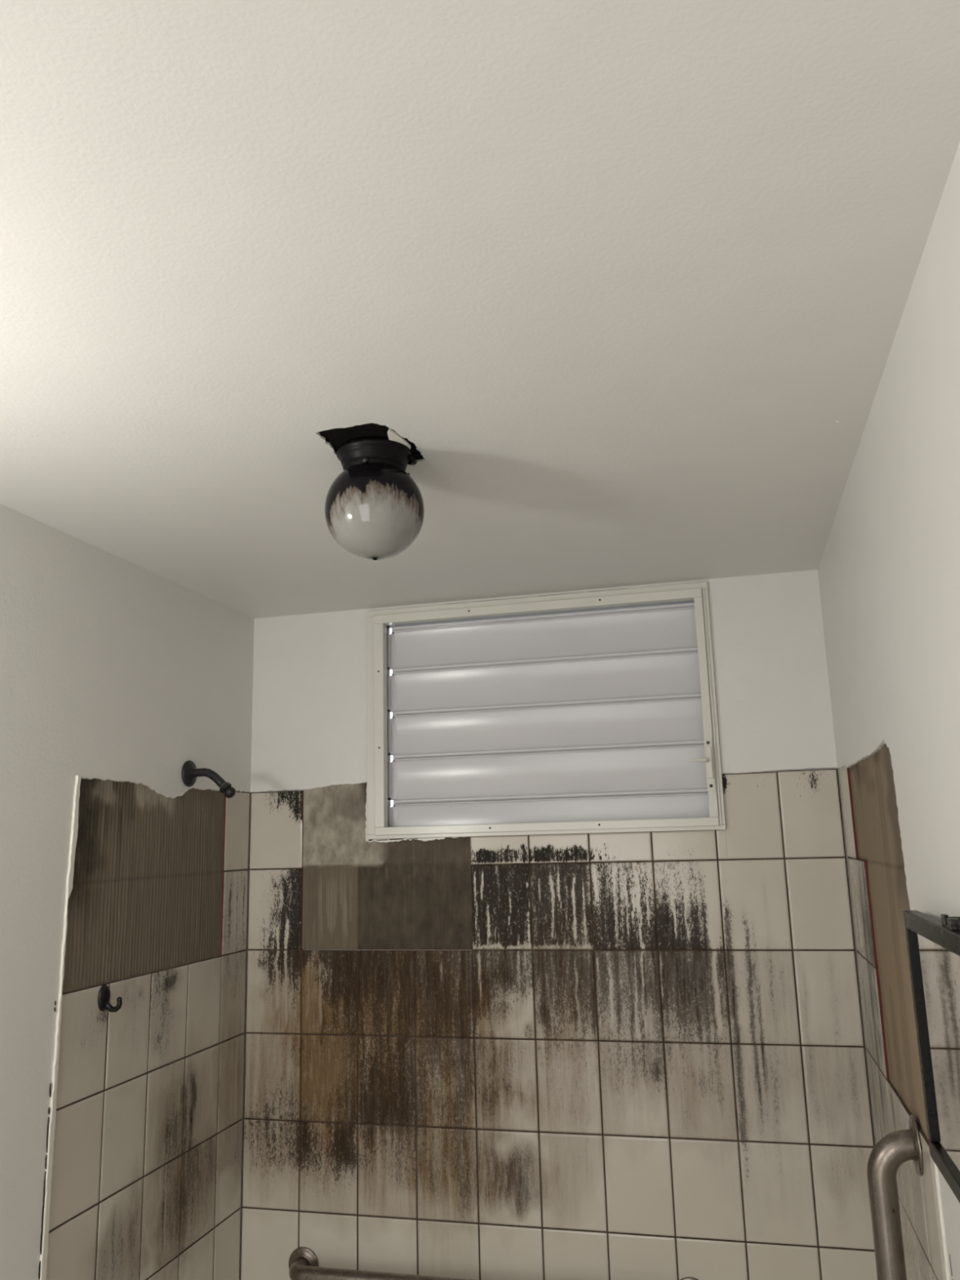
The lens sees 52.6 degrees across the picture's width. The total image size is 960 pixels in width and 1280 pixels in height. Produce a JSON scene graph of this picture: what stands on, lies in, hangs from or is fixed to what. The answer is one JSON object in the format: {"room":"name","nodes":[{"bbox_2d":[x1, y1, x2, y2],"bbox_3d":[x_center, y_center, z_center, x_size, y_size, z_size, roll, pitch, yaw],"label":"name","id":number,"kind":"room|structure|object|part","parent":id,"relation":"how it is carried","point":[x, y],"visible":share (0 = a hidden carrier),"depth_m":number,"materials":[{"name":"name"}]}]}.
{"room":"damaged room","nodes":[
{"label":"damaged room","id":0,"kind":"room"},
{"bbox_2d":[0,503,253,1279],"bbox_3d":[-1.040,0.820,0.943,0.124,2.407,3.208,-4,-12,14],"label":"wall","id":1,"kind":"structure","parent":0,"point":[121,1131],"depth_m":2.00,"materials":[{"name":"paint"}]},
{"bbox_2d":[97,984,122,1012],"bbox_3d":[-0.729,0.711,1.929,0.044,0.052,0.036,-4,-12,14],"label":"robe hook","id":2,"kind":"object","parent":1,"relation":"attached to","point":[104,996],"visible":1,"depth_m":1.92,"materials":[{"name":"metal"}]},
{"bbox_3d":[-0.745,0.712,1.933,0.010,0.051,0.036,-4,-12,14],"label":"plate","id":3,"kind":"part","parent":2,"relation":"part of","materials":[{"name":"metal"}]},
{"bbox_3d":[-0.729,0.722,1.926,0.043,0.029,0.012,-4,-12,14],"label":"hook arm","id":4,"kind":"part","parent":2,"relation":"part of","materials":[{"name":"metal"}]},
{"bbox_2d":[181,760,235,798],"bbox_3d":[-0.631,0.327,2.284,0.123,0.093,0.062,-4,-12,14],"label":"shower arm","id":5,"kind":"object","parent":1,"relation":"attached to","point":[189,773],"visible":1,"depth_m":2.28,"materials":[{"name":"metal"}]},
{"bbox_2d":[0,0,959,618],"bbox_3d":[-0.298,-0.476,1.007,1.725,0.122,3.440,-4,-12,14],"label":"ceiling","id":6,"kind":"structure","parent":0,"point":[626,285],"depth_m":1.08,"materials":[{"name":"paint"}]},
{"bbox_2d":[324,435,424,559],"bbox_3d":[-0.168,-0.216,1.553,0.158,0.185,0.158,-4,-12,14],"label":"ceiling lamp","id":7,"kind":"object","parent":6,"relation":"attached to","point":[375,509],"visible":1,"depth_m":1.50,"materials":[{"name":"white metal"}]},
{"bbox_2d":[239,569,877,1279],"bbox_3d":[0.139,1.074,2.325,1.725,2.407,0.111,-4,-12,14],"label":"wall","id":8,"kind":"structure","parent":0,"point":[630,1055],"depth_m":2.30,"materials":[{"name":"tile"}]},
{"bbox_2d":[288,1246,697,1279],"bbox_3d":[0.010,1.455,2.184,0.988,0.078,0.078,-4,-12,14],"label":"grab bar","id":9,"kind":"object","parent":8,"relation":"attached to","point":[304,1264],"visible":1,"depth_m":2.24,"materials":[{"name":"silver metal"}]},
{"bbox_2d":[366,582,725,839],"bbox_3d":[0.142,0.195,2.459,0.890,0.614,0.138,-4,-12,14],"label":"window","id":10,"kind":"structure","parent":8,"relation":"in","point":[595,712],"depth_m":2.46,"materials":[{"name":"glass"}]},
{"bbox_3d":[0.160,-0.008,2.503,0.804,0.115,0.019,-4,-12,14],"label":"louver blade","id":11,"kind":"part","parent":10,"relation":"part of","materials":[{"name":"glass"}]},
{"bbox_3d":[0.163,0.103,2.480,0.804,0.116,0.019,-4,-12,14],"label":"louver blade","id":12,"kind":"part","parent":10,"relation":"part of","materials":[{"name":"glass"}]},
{"bbox_3d":[0.166,0.216,2.457,0.804,0.116,0.019,-4,-12,14],"label":"louver blade","id":13,"kind":"part","parent":10,"relation":"part of","materials":[{"name":"glass"}]},
{"bbox_3d":[0.169,0.328,2.434,0.804,0.118,0.019,-4,-12,14],"label":"louver blade","id":14,"kind":"part","parent":10,"relation":"part of","materials":[{"name":"glass"}]},
{"bbox_3d":[0.172,0.440,2.411,0.804,0.114,0.019,-4,-12,14],"label":"louver blade","id":15,"kind":"part","parent":10,"relation":"part of","materials":[{"name":"glass"}]},
{"bbox_3d":[0.520,0.282,2.279,0.047,0.011,0.020,2,-12,-17],"label":"operator handle","id":16,"kind":"part","parent":10,"relation":"part of","materials":[{"name":"paint"}]},
{"bbox_3d":[0.541,0.290,2.292,0.018,0.127,0.016,-4,-12,14],"label":"operator plate","id":17,"kind":"part","parent":10,"relation":"part of","materials":[{"name":"paint"}]},
{"bbox_2d":[817,142,959,1279],"bbox_3d":[0.511,0.701,0.568,0.124,2.407,3.208,-4,-12,14],"label":"wall","id":18,"kind":"structure","parent":0,"point":[889,567],"depth_m":1.41,"materials":[{"name":"paint"}]},
{"bbox_2d":[866,1114,923,1279],"bbox_3d":[0.668,1.179,1.480,0.081,0.847,0.087,-4,-12,14],"label":"grab bar","id":19,"kind":"object","parent":18,"relation":"attached to","point":[896,1148],"visible":1,"depth_m":1.53,"materials":[{"name":"silver metal"}]},
{"bbox_2d":[903,910,959,1203],"bbox_3d":[0.532,0.463,1.040,0.030,0.325,0.546,-4,-12,14],"label":"wall mirror","id":20,"kind":"object","parent":18,"relation":"attached to","point":[933,944],"visible":1,"depth_m":1.18,"materials":[{"name":"black paint"}]}
]}

